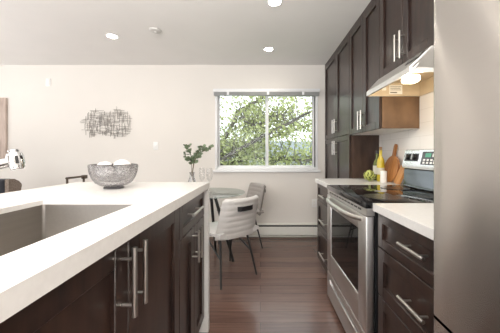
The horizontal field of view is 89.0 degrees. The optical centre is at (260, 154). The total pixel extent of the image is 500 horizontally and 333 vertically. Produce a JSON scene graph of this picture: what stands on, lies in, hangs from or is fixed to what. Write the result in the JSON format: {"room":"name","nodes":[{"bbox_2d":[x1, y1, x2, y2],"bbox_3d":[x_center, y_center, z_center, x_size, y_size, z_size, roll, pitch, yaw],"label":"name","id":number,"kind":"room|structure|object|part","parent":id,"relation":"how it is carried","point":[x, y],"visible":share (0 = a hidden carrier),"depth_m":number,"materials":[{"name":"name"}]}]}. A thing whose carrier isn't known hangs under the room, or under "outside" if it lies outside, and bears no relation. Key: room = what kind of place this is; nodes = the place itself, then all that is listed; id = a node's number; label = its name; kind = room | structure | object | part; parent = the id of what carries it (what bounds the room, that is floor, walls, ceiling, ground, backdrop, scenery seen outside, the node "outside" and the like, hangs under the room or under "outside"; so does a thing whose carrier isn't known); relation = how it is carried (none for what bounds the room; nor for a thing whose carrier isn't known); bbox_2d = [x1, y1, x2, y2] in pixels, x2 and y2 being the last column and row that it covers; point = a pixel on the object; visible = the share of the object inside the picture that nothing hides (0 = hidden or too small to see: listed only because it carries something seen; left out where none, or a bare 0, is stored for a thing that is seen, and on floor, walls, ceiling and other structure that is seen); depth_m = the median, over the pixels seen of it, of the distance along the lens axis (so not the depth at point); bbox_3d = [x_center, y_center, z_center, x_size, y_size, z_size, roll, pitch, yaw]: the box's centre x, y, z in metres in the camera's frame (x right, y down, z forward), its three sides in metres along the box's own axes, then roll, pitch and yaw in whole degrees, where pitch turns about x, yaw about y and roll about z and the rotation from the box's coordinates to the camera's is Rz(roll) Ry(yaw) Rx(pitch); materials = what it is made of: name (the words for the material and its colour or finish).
{"room":"kitchen","nodes":[
{"label":"kitchen","id":0,"kind":"room"},
{"bbox_2d":[0,65,324,222],"bbox_3d":[-2.385,-0.024,3.680,7.470,2.520,0.120,0,0,0],"label":"wall","id":1,"kind":"structure","parent":0,"point":[171,106],"depth_m":3.62,"materials":[{"name":"white paint"}]},
{"bbox_2d":[0,98,7,158],"bbox_3d":[-4.025,-0.337,3.602,0.850,0.945,0.036,0,0,0],"label":"picture","id":2,"kind":"object","parent":1,"relation":"attached to","point":[3,101],"visible":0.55,"depth_m":3.58},
{"bbox_2d":[46,78,50,85],"bbox_3d":[-3.020,-1.034,3.611,0.070,0.110,0.018,0,0,0],"label":"wall sensor","id":3,"kind":"object","parent":1,"relation":"attached to","point":[48,80],"visible":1,"depth_m":3.61,"materials":[{"name":"white paint"}]},
{"bbox_2d":[86,108,131,137],"bbox_3d":[-2.190,-0.458,3.609,0.739,0.459,0.022,0,0,0],"label":"wall art","id":4,"kind":"object","parent":1,"relation":"attached to","point":[95,110],"visible":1,"depth_m":3.60,"materials":[{"name":"metal"}]},
{"bbox_2d":[153,142,157,149],"bbox_3d":[-1.490,-0.129,3.613,0.070,0.115,0.012,0,0,0],"label":"light switch","id":5,"kind":"object","parent":1,"relation":"attached to","point":[155,144],"visible":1,"depth_m":3.61,"materials":[{"name":"white paint"}]},
{"bbox_2d":[209,223,317,236],"bbox_3d":[-0.370,1.058,3.584,2.460,0.184,0.069,0,0,0],"label":"baseboard heater","id":6,"kind":"object","parent":1,"relation":"attached to","point":[265,229],"visible":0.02,"depth_m":3.55,"materials":[{"name":"metal"}]},
{"bbox_3d":[-0.370,1.063,3.555,2.460,0.118,0.010,0,0,0],"label":"panel","id":7,"kind":"part","parent":6,"relation":"part of","materials":[{"name":"metal"}]},
{"bbox_2d":[213,89,319,95],"bbox_3d":[0.085,-0.884,3.581,1.500,0.093,0.054,0,0,0],"label":"window blind","id":8,"kind":"object","parent":1,"relation":"attached to","point":[217,92],"visible":1,"depth_m":3.56,"materials":[{"name":"white plastic"}]},
{"bbox_2d":[213,96,320,171],"bbox_3d":[0.087,-0.334,3.652,1.525,1.160,0.135,0,0,0],"label":"window","id":9,"kind":"structure","parent":1,"relation":"in","point":[314,167],"depth_m":3.61,"materials":[{"name":"white plastic"}]},
{"bbox_3d":[-0.250,-0.351,3.665,0.730,1.065,0.030,0,0,0],"label":"sash","id":10,"kind":"part","parent":9,"relation":"part of","materials":[{"name":"clear glass"}]},
{"bbox_3d":[0.087,0.229,3.607,1.525,0.035,0.045,0,0,0],"label":"sill","id":11,"kind":"part","parent":9,"relation":"part of","materials":[{"name":"white plastic"}]},
{"bbox_3d":[0.427,-0.351,3.695,0.715,1.065,0.030,0,0,0],"label":"sash","id":12,"kind":"part","parent":9,"relation":"part of","materials":[{"name":"clear glass"}]},
{"bbox_2d":[312,199,316,206],"bbox_3d":[0.765,0.686,3.614,0.070,0.115,0.012,0,0,0],"label":"wall outlet","id":13,"kind":"object","parent":1,"relation":"attached to","point":[314,201],"visible":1,"depth_m":3.61,"materials":[{"name":"white paint"}]},
{"bbox_2d":[0,0,370,64],"bbox_3d":[-2.385,-1.334,0.260,7.470,0.100,6.960,0,0,0],"label":"ceiling","id":14,"kind":"structure","parent":0,"point":[32,32],"depth_m":2.62,"materials":[{"name":"paint"}]},
{"bbox_2d":[106,33,118,38],"bbox_3d":[-1.600,-1.280,2.740,0.124,0.006,0.124,0,0,0],"label":"recessed light","id":15,"kind":"object","parent":14,"relation":"in","point":[109,35],"visible":1,"depth_m":2.74,"materials":[{"name":"white paint"}]},
{"bbox_2d":[149,27,161,33],"bbox_3d":[-1.080,-1.273,2.610,0.120,0.022,0.120,0,0,0],"label":"smoke detector","id":16,"kind":"object","parent":14,"relation":"attached to","point":[155,30],"visible":1,"depth_m":2.58,"materials":[{"name":"grey plastic"}]},
{"bbox_2d":[264,47,273,51],"bbox_3d":[0.100,-1.280,3.080,0.124,0.006,0.124,0,0,0],"label":"recessed light","id":17,"kind":"object","parent":14,"relation":"in","point":[268,49],"visible":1,"depth_m":3.08,"materials":[{"name":"white paint"}]},
{"bbox_2d":[267,0,281,6],"bbox_3d":[0.120,-1.280,2.130,0.124,0.006,0.124,0,0,0],"label":"recessed light","id":18,"kind":"object","parent":14,"relation":"in","point":[274,3],"visible":1,"depth_m":2.14,"materials":[{"name":"white paint"}]},
{"bbox_2d":[208,237,345,332],"bbox_3d":[-2.385,1.196,0.260,7.230,0.080,6.720,0,0,0],"label":"floor","id":19,"kind":"structure","parent":0,"point":[287,293],"depth_m":2.18,"materials":[{"name":"brown wood"}]},
{"bbox_2d":[0,179,21,192],"bbox_3d":[-2.758,0.693,2.750,0.716,0.925,0.700,0,0,0],"label":"armchair","id":20,"kind":"object","parent":19,"relation":"on","point":[6,185],"visible":0.17,"depth_m":2.43,"materials":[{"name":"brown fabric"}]},
{"bbox_3d":[-2.758,0.633,2.460,0.644,0.805,0.120,0,0,0],"label":"backrest","id":21,"kind":"part","parent":20,"relation":"part of","materials":[{"name":"blue fabric"}]},
{"bbox_2d":[65,175,87,183],"bbox_3d":[-1.985,0.701,3.005,0.440,0.908,0.330,0,0,0],"label":"chair","id":22,"kind":"object","parent":19,"relation":"on","point":[83,177],"visible":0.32,"depth_m":3.04,"materials":[{"name":"brown metal"}]},
{"bbox_2d":[0,208,178,332],"bbox_3d":[-0.639,0.689,0.702,0.631,0.934,0.880,0,0,0],"label":"base cabinet","id":23,"kind":"object","parent":19,"relation":"on","point":[134,287],"visible":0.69,"depth_m":0.66,"materials":[{"name":"brown wood"}]},
{"bbox_3d":[-0.375,0.638,0.482,0.020,0.825,0.437,0,0,0],"label":"door","id":24,"kind":"part","parent":23,"relation":"part of","materials":[{"name":"brown wood"}]},
{"bbox_3d":[-0.345,0.334,0.668,0.042,0.182,0.014,0,0,0],"label":"handle","id":25,"kind":"part","parent":23,"relation":"part of","materials":[{"name":"silver metal"}]},
{"bbox_3d":[-0.345,0.334,0.730,0.042,0.182,0.014,0,0,0],"label":"handle","id":26,"kind":"part","parent":23,"relation":"part of","materials":[{"name":"silver metal"}]},
{"bbox_3d":[-0.375,0.638,0.922,0.020,0.825,0.437,0,0,0],"label":"door","id":27,"kind":"part","parent":23,"relation":"part of","materials":[{"name":"brown wood"}]},
{"bbox_2d":[179,192,203,332],"bbox_3d":[-0.639,0.689,1.397,0.631,0.934,0.507,0,0,0],"label":"base cabinet","id":28,"kind":"object","parent":19,"relation":"on","point":[191,214],"visible":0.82,"depth_m":1.34,"materials":[{"name":"brown wood"}]},
{"bbox_3d":[-0.375,0.722,1.271,0.020,0.659,0.250,0,0,0],"label":"door","id":29,"kind":"part","parent":28,"relation":"part of","materials":[{"name":"brown wood"}]},
{"bbox_3d":[-0.375,0.307,1.397,0.020,0.162,0.504,0,0,0],"label":"drawer","id":30,"kind":"part","parent":28,"relation":"part of","materials":[{"name":"brown wood"}]},
{"bbox_3d":[-0.345,0.298,1.355,0.042,0.014,0.210,0,0,0],"label":"handle","id":31,"kind":"part","parent":28,"relation":"part of","materials":[{"name":"silver metal"}]},
{"bbox_3d":[-0.345,0.490,1.366,0.042,0.172,0.014,0,0,0],"label":"handle","id":32,"kind":"part","parent":28,"relation":"part of","materials":[{"name":"silver metal"}]},
{"bbox_3d":[-0.375,0.722,1.524,0.020,0.659,0.250,0,0,0],"label":"door","id":33,"kind":"part","parent":28,"relation":"part of","materials":[{"name":"brown wood"}]},
{"bbox_3d":[-0.345,0.490,1.432,0.042,0.172,0.014,0,0,0],"label":"handle","id":34,"kind":"part","parent":28,"relation":"part of","materials":[{"name":"silver metal"}]},
{"bbox_2d":[209,188,244,261],"bbox_3d":[-0.555,0.782,2.780,0.770,0.753,0.770,0,0,0],"label":"dining table","id":35,"kind":"object","parent":19,"relation":"on","point":[214,193],"visible":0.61,"depth_m":2.76,"materials":[{"name":"clear glass"}]},
{"bbox_3d":[-0.546,0.791,2.933,0.034,0.736,0.240,0,0,3],"label":"leg","id":36,"kind":"part","parent":35,"relation":"part of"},
{"bbox_3d":[-0.402,0.791,2.768,0.239,0.736,0.034,0,0,5],"label":"leg","id":37,"kind":"part","parent":35,"relation":"part of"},
{"bbox_3d":[-0.755,0.297,2.800,0.104,0.214,0.104,0,0,0],"label":"glass vase","id":38,"kind":"object","parent":35,"relation":"on","visible":0},
{"bbox_2d":[183,143,213,181],"bbox_3d":[-0.702,0.132,2.771,0.360,0.524,0.181,0,0,17],"label":"eucalyptus sprig","id":39,"kind":"object","parent":38,"relation":"in","point":[198,154],"visible":0.97,"depth_m":2.77,"materials":[{"name":"green plant"}]},
{"bbox_2d":[209,195,258,289],"bbox_3d":[-0.299,0.768,2.439,0.480,0.778,0.575,0,0,-43],"label":"dining chair","id":40,"kind":"object","parent":19,"relation":"on","point":[237,217],"visible":0.89,"depth_m":2.24,"materials":[{"name":"white fabric"}]},
{"bbox_3d":[-0.350,0.941,2.235,0.021,0.432,0.128,0,0,-14],"label":"leg","id":41,"kind":"part","parent":40,"relation":"part of","materials":[{"name":"black metal"}]},
{"bbox_3d":[-0.325,0.941,2.728,0.021,0.431,0.111,0,0,-6],"label":"leg","id":42,"kind":"part","parent":40,"relation":"part of","materials":[{"name":"black metal"}]},
{"bbox_3d":[-0.339,0.704,2.481,0.480,0.054,0.460,0,0,-43],"label":"seat","id":43,"kind":"part","parent":40,"relation":"part of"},
{"bbox_3d":[-0.171,0.560,2.302,0.464,0.362,0.166,0,0,-43],"label":"backrest","id":44,"kind":"part","parent":40,"relation":"part of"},
{"bbox_3d":[-0.092,0.941,2.476,0.128,0.432,0.021,0,0,18],"label":"leg","id":45,"kind":"part","parent":40,"relation":"part of","materials":[{"name":"black metal"}]},
{"bbox_2d":[218,183,265,248],"bbox_3d":[-0.215,0.768,3.249,0.575,0.778,0.480,0,0,-28],"label":"dining chair","id":46,"kind":"object","parent":19,"relation":"on","point":[258,189],"visible":0.41,"depth_m":3.26,"materials":[{"name":"grey fabric"}]},
{"bbox_3d":[-0.049,0.560,3.337,0.166,0.362,0.464,0,0,-28],"label":"backrest","id":47,"kind":"part","parent":46,"relation":"part of","materials":[{"name":"grey fabric"}]},
{"bbox_3d":[-0.031,0.941,3.148,0.128,0.432,0.021,0,0,1],"label":"leg","id":48,"kind":"part","parent":46,"relation":"part of","materials":[{"name":"black metal"}]},
{"bbox_2d":[317,183,327,272],"bbox_3d":[0.886,0.718,2.332,0.684,0.875,0.573,0,0,0],"label":"base cabinet","id":49,"kind":"object","parent":19,"relation":"on","point":[322,191],"visible":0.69,"depth_m":2.42,"materials":[{"name":"brown wood"}]},
{"bbox_3d":[0.595,0.602,2.332,0.020,0.298,0.570,0,0,0],"label":"drawer","id":50,"kind":"part","parent":49,"relation":"part of","materials":[{"name":"brown wood"}]},
{"bbox_3d":[0.595,0.903,2.332,0.020,0.295,0.570,0,0,0],"label":"drawer","id":51,"kind":"part","parent":49,"relation":"part of","materials":[{"name":"brown wood"}]},
{"bbox_3d":[0.595,0.367,2.332,0.020,0.162,0.570,0,0,0],"label":"drawer","id":52,"kind":"part","parent":49,"relation":"part of","materials":[{"name":"brown wood"}]},
{"bbox_2d":[315,178,409,187],"bbox_3d":[0.893,0.261,2.330,0.659,0.038,0.575,0,0,0],"label":"countertop","id":53,"kind":"structure","parent":49,"relation":"on","point":[324,182],"depth_m":2.32,"materials":[{"name":"white stone"}]},
{"bbox_2d":[364,170,375,180],"bbox_3d":[1.002,0.188,2.330,0.110,0.108,0.111,0,0,-22],"label":"artichoke","id":54,"kind":"object","parent":53,"relation":"on","point":[369,174],"visible":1,"depth_m":2.31,"materials":[{"name":"green food"}]},
{"bbox_2d":[373,150,378,179],"bbox_3d":[1.120,0.099,2.440,0.073,0.285,0.073,0,0,0],"label":"wine bottle","id":55,"kind":"object","parent":53,"relation":"on","point":[377,151],"visible":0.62,"depth_m":2.42,"materials":[{"name":"green glass"}]},
{"bbox_2d":[377,147,384,181],"bbox_3d":[1.100,0.084,2.325,0.067,0.316,0.067,0,0,0],"label":"oil bottle","id":56,"kind":"object","parent":53,"relation":"on","point":[380,161],"visible":0.8,"depth_m":2.31,"materials":[{"name":"yellow glass"}]},
{"bbox_2d":[380,171,386,182],"bbox_3d":[1.083,0.190,2.235,0.056,0.104,0.056,0,0,0],"label":"candle","id":57,"kind":"object","parent":53,"relation":"on","point":[383,174],"visible":1,"depth_m":2.21,"materials":[{"name":"white wax"}]},
{"bbox_2d":[385,144,399,181],"bbox_3d":[1.182,0.072,2.275,0.082,0.345,0.239,0,0,0],"label":"cutting board","id":58,"kind":"object","parent":53,"relation":"on","point":[392,165],"visible":0.74,"depth_m":2.26,"materials":[{"name":"brown wood"}]},
{"bbox_2d":[394,165,404,183],"bbox_3d":[1.165,0.163,2.108,0.076,0.169,0.104,0,0,0],"label":"cutting board","id":59,"kind":"object","parent":53,"relation":"on","point":[399,177],"visible":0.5,"depth_m":2.10,"materials":[{"name":"brown wood"}]},
{"bbox_2d":[325,32,378,177],"bbox_3d":[1.051,-0.063,3.117,0.354,2.436,0.990,0,0,0],"label":"pantry cabinet","id":60,"kind":"object","parent":19,"relation":"on","point":[346,155],"visible":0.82,"depth_m":2.91,"materials":[{"name":"brown wood"}]},
{"bbox_3d":[0.925,0.420,3.346,0.020,1.261,0.529,0,0,0],"label":"door","id":61,"kind":"part","parent":60,"relation":"part of","materials":[{"name":"brown wood"}]},
{"bbox_3d":[0.925,-0.733,3.346,0.020,1.033,0.529,0,0,0],"label":"door","id":62,"kind":"part","parent":60,"relation":"part of","materials":[{"name":"brown wood"}]},
{"bbox_3d":[0.925,-0.733,2.851,0.020,1.033,0.455,0,0,0],"label":"door","id":63,"kind":"part","parent":60,"relation":"part of","materials":[{"name":"brown wood"}]},
{"bbox_3d":[0.925,0.420,2.851,0.020,1.261,0.455,0,0,0],"label":"door","id":64,"kind":"part","parent":60,"relation":"part of","materials":[{"name":"brown wood"}]},
{"bbox_3d":[1.082,-0.048,2.624,0.292,2.406,0.004,0,0,0],"label":"panel","id":65,"kind":"part","parent":60,"relation":"part of","materials":[{"name":"brown wood"}]},
{"bbox_2d":[326,149,433,332],"bbox_3d":[0.849,0.557,1.663,0.748,1.198,0.755,0,0,0],"label":"electric range","id":66,"kind":"object","parent":19,"relation":"on","point":[352,222],"visible":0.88,"depth_m":1.56,"materials":[{"name":"silver metal"}]},
{"bbox_3d":[0.512,0.338,1.663,0.075,0.029,0.656,0,0,0],"label":"door handle","id":67,"kind":"part","parent":66,"relation":"part of","materials":[{"name":"silver metal"}]},
{"bbox_3d":[0.556,1.018,1.663,0.043,0.196,0.749,0,0,0],"label":"warming drawer","id":68,"kind":"part","parent":66,"relation":"part of","materials":[{"name":"metal"}]},
{"bbox_3d":[0.556,0.614,1.663,0.043,0.599,0.749,0,0,0],"label":"oven door","id":69,"kind":"part","parent":66,"relation":"part of","materials":[{"name":"metal"}]},
{"bbox_2d":[327,185,433,208],"bbox_3d":[0.834,0.256,1.663,0.603,0.032,0.755,0,0,0],"label":"cooktop","id":70,"kind":"object","parent":66,"relation":"in","point":[360,196],"depth_m":1.58,"materials":[{"name":"black glass"}]},
{"bbox_2d":[378,213,433,332],"bbox_3d":[0.886,0.718,0.985,0.684,0.875,0.566,0,0,0],"label":"base cabinet","id":71,"kind":"object","parent":19,"relation":"on","point":[405,256],"visible":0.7,"depth_m":1.04,"materials":[{"name":"brown wood"}]},
{"bbox_3d":[0.595,0.871,0.985,0.020,0.360,0.563,0,0,0],"label":"drawer","id":72,"kind":"part","parent":71,"relation":"part of","materials":[{"name":"brown wood"}]},
{"bbox_2d":[373,203,433,240],"bbox_3d":[0.893,0.261,0.990,0.659,0.038,0.576,0,0,0],"label":"countertop","id":73,"kind":"structure","parent":71,"relation":"on","point":[418,217],"depth_m":1.05,"materials":[{"name":"white stone"}]},
{"bbox_3d":[0.595,0.368,0.985,0.020,0.165,0.563,0,0,0],"label":"drawer","id":74,"kind":"part","parent":71,"relation":"part of","materials":[{"name":"brown wood"}]},
{"bbox_3d":[0.565,0.568,0.940,0.042,0.014,0.160,0,0,0],"label":"handle","id":75,"kind":"part","parent":71,"relation":"part of","materials":[{"name":"silver metal"}]},
{"bbox_3d":[0.565,0.354,0.940,0.042,0.014,0.160,0,0,0],"label":"handle","id":76,"kind":"part","parent":71,"relation":"part of","materials":[{"name":"silver metal"}]},
{"bbox_2d":[434,0,499,332],"bbox_3d":[0.806,0.276,0.223,0.831,1.760,0.916,0,0,0],"label":"refrigerator","id":77,"kind":"object","parent":19,"relation":"on","point":[466,32],"visible":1,"depth_m":0.56,"materials":[{"name":"silver metal"}]},
{"bbox_3d":[0.485,0.762,0.223,0.070,0.668,0.916,0,0,0],"label":"freezer drawer","id":78,"kind":"part","parent":77,"relation":"part of","materials":[{"name":"metal"}]},
{"bbox_3d":[1.290,-0.024,0.260,0.120,2.520,6.720,0,0,0],"label":"wall","id":79,"kind":"structure","parent":0,"visible":0},
{"bbox_2d":[349,0,419,134],"bbox_3d":[1.051,-0.743,2.288,0.354,1.077,0.662,0,0,0],"label":"upper cabinet","id":80,"kind":"object","parent":79,"relation":"attached to","point":[368,115],"visible":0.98,"depth_m":2.14,"materials":[{"name":"espresso wood"},{"name":"natural light tan wood"}]},
{"bbox_3d":[0.925,-0.727,2.445,0.020,1.045,0.346,0,0,0],"label":"door","id":81,"kind":"part","parent":80,"relation":"part of","materials":[{"name":"brown wood"}]},
{"bbox_3d":[0.895,-0.311,2.302,0.042,0.165,0.014,0,0,0],"label":"handle","id":82,"kind":"part","parent":80,"relation":"part of","materials":[{"name":"silver metal"}]},
{"bbox_3d":[0.925,-0.727,2.114,0.020,1.045,0.310,0,0,0],"label":"door","id":83,"kind":"part","parent":80,"relation":"part of","materials":[{"name":"brown wood"}]},
{"bbox_3d":[1.082,-0.206,2.290,0.292,0.003,0.658,0,0,0],"label":"panel","id":84,"kind":"part","parent":80,"relation":"part of","materials":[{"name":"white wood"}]},
{"bbox_3d":[1.082,-0.728,1.959,0.292,1.046,0.004,0,0,0],"label":"panel","id":85,"kind":"part","parent":80,"relation":"part of","materials":[{"name":"brown wood"}]},
{"bbox_2d":[366,45,433,95],"bbox_3d":[1.021,-0.512,1.649,0.412,0.136,0.609,0,0,0],"label":"range hood","id":86,"kind":"object","parent":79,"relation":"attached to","point":[414,77],"visible":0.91,"depth_m":1.71,"materials":[{"name":"metal"}]},
{"bbox_2d":[401,72,420,83],"bbox_3d":[0.922,-0.500,1.560,0.085,0.112,0.080,0,0,0],"label":"lamp","id":87,"kind":"object","parent":86,"relation":"attached to","point":[411,78],"depth_m":1.53,"materials":[{"name":"glass"}]},
{"bbox_3d":[1.072,-0.564,1.649,0.312,0.016,0.596,0,0,0],"label":"filter panel","id":88,"kind":"part","parent":86,"relation":"part of","materials":[{"name":"metal"}]},
{"bbox_3d":[1.223,-0.503,1.649,0.008,0.104,0.596,0,0,0],"label":"panel","id":89,"kind":"part","parent":86,"relation":"part of","materials":[{"name":"metal"}]},
{"bbox_2d":[379,126,433,182],"bbox_3d":[1.227,0.018,1.160,0.006,0.445,2.920,0,0,0],"label":"backsplash","id":90,"kind":"structure","parent":79,"relation":"attached to","point":[422,138],"depth_m":2.14,"materials":[{"name":"tile"}]},
{"bbox_2d":[380,0,433,77],"bbox_3d":[1.051,-0.932,1.645,0.354,0.697,0.620,0,0,0],"label":"upper cabinet","id":91,"kind":"object","parent":79,"relation":"attached to","point":[406,26],"visible":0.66,"depth_m":1.61,"materials":[{"name":"brown wood"}]},
{"bbox_3d":[0.925,-0.916,1.798,0.020,0.665,0.312,0,0,0],"label":"door","id":92,"kind":"part","parent":91,"relation":"part of","materials":[{"name":"brown wood"}]},
{"bbox_3d":[0.895,-0.702,1.670,0.042,0.175,0.014,0,0,0],"label":"handle","id":93,"kind":"part","parent":91,"relation":"part of","materials":[{"name":"silver metal"}]},
{"bbox_3d":[0.895,-0.702,1.610,0.042,0.175,0.014,0,0,0],"label":"handle","id":94,"kind":"part","parent":91,"relation":"part of","materials":[{"name":"silver metal"}]},
{"bbox_3d":[0.925,-0.916,1.488,0.020,0.665,0.302,0,0,0],"label":"door","id":95,"kind":"part","parent":91,"relation":"part of","materials":[{"name":"brown wood"}]},
{"bbox_2d":[420,92,433,127],"bbox_3d":[1.227,-0.324,0.828,0.006,0.240,2.255,0,0,0],"label":"backsplash","id":96,"kind":"structure","parent":79,"relation":"attached to","point":[427,101],"depth_m":1.86,"materials":[{"name":"tile"}]},
{"label":"outside","id":97,"kind":"structure","parent":0,"visible":0},
{"bbox_3d":[0.000,4.806,32.110,60.000,0.100,55.780,0,0,0],"label":"ground","id":98,"kind":"structure","parent":97,"visible":0},
{"bbox_2d":[220,96,311,164],"bbox_3d":[0.256,0.602,7.378,6.339,8.314,3.811,0,0,0],"label":"maple tree","id":99,"kind":"object","parent":98,"relation":"on","point":[243,151],"visible":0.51,"depth_m":6.86,"materials":[{"name":"green plant"}]},
{"bbox_2d":[226,141,311,164],"bbox_3d":[1.500,1.806,21.000,10.800,5.900,7.000,0,0,0],"label":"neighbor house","id":100,"kind":"structure","parent":98,"relation":"on","point":[292,142],"depth_m":19.17,"materials":[{"name":"grey"}]},
{"bbox_3d":[-0.639,0.689,-0.135,0.631,0.934,0.790,0,0,0],"label":"cabinet","id":101,"kind":"object","parent":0,"visible":0},
{"bbox_2d":[0,182,208,332],"bbox_3d":[-0.778,0.668,0.572,0.876,0.976,2.243,0,0,0],"label":"countertop","id":102,"kind":"structure","parent":101,"relation":"on","point":[27,273],"depth_m":0.69,"materials":[{"name":"white stone"}]},
{"bbox_2d":[0,149,25,170],"bbox_3d":[-0.894,0.080,0.663,0.418,0.198,0.065,0,0,-36],"label":"kitchen faucet","id":103,"kind":"object","parent":102,"relation":"on","point":[15,160],"visible":1,"depth_m":0.75,"materials":[{"name":"silver metal"}]},
{"bbox_3d":[-0.866,0.066,0.679,0.295,0.119,0.033,0,0,-34],"label":"spout","id":104,"kind":"part","parent":103,"relation":"part of","materials":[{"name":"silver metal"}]},
{"bbox_2d":[0,205,130,255],"bbox_3d":[-0.666,0.311,0.658,0.448,0.225,0.756,0,0,0],"label":"sink","id":105,"kind":"object","parent":102,"relation":"in","point":[19,229],"visible":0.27,"depth_m":1.01,"materials":[{"name":"metal"}]},
{"bbox_2d":[87,163,137,188],"bbox_3d":[-0.799,0.115,1.385,0.240,0.130,0.240,0,0,0],"label":"decorative bowl","id":106,"kind":"object","parent":102,"relation":"on","point":[106,186],"visible":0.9,"depth_m":1.34,"materials":[{"name":"silver metal"}]},
{"bbox_2d":[95,161,111,177],"bbox_3d":[-0.842,0.079,1.373,0.091,0.090,0.090,0,0,0],"label":"decorative ball","id":107,"kind":"object","parent":106,"relation":"in","point":[105,163],"visible":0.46,"depth_m":1.34,"materials":[{"name":"white ceramic"}]},
{"bbox_2d":[102,165,114,175],"bbox_3d":[-0.795,0.080,1.329,0.057,0.058,0.058,0,0,0],"label":"decorative ball","id":108,"kind":"object","parent":106,"relation":"in","point":[106,166],"visible":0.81,"depth_m":1.31,"materials":[{"name":"white fabric"}]},
{"bbox_2d":[113,159,131,176],"bbox_3d":[-0.754,0.072,1.387,0.094,0.096,0.094,0,0,0],"label":"decorative ball","id":109,"kind":"object","parent":106,"relation":"in","point":[121,162],"visible":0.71,"depth_m":1.36,"materials":[{"name":"white ceramic"}]},
{"bbox_3d":[-0.778,0.688,1.673,0.876,0.935,0.040,0,0,0],"label":"waterfall panel","id":110,"kind":"part","parent":102,"relation":"part of","materials":[{"name":"white stone"}]}
]}

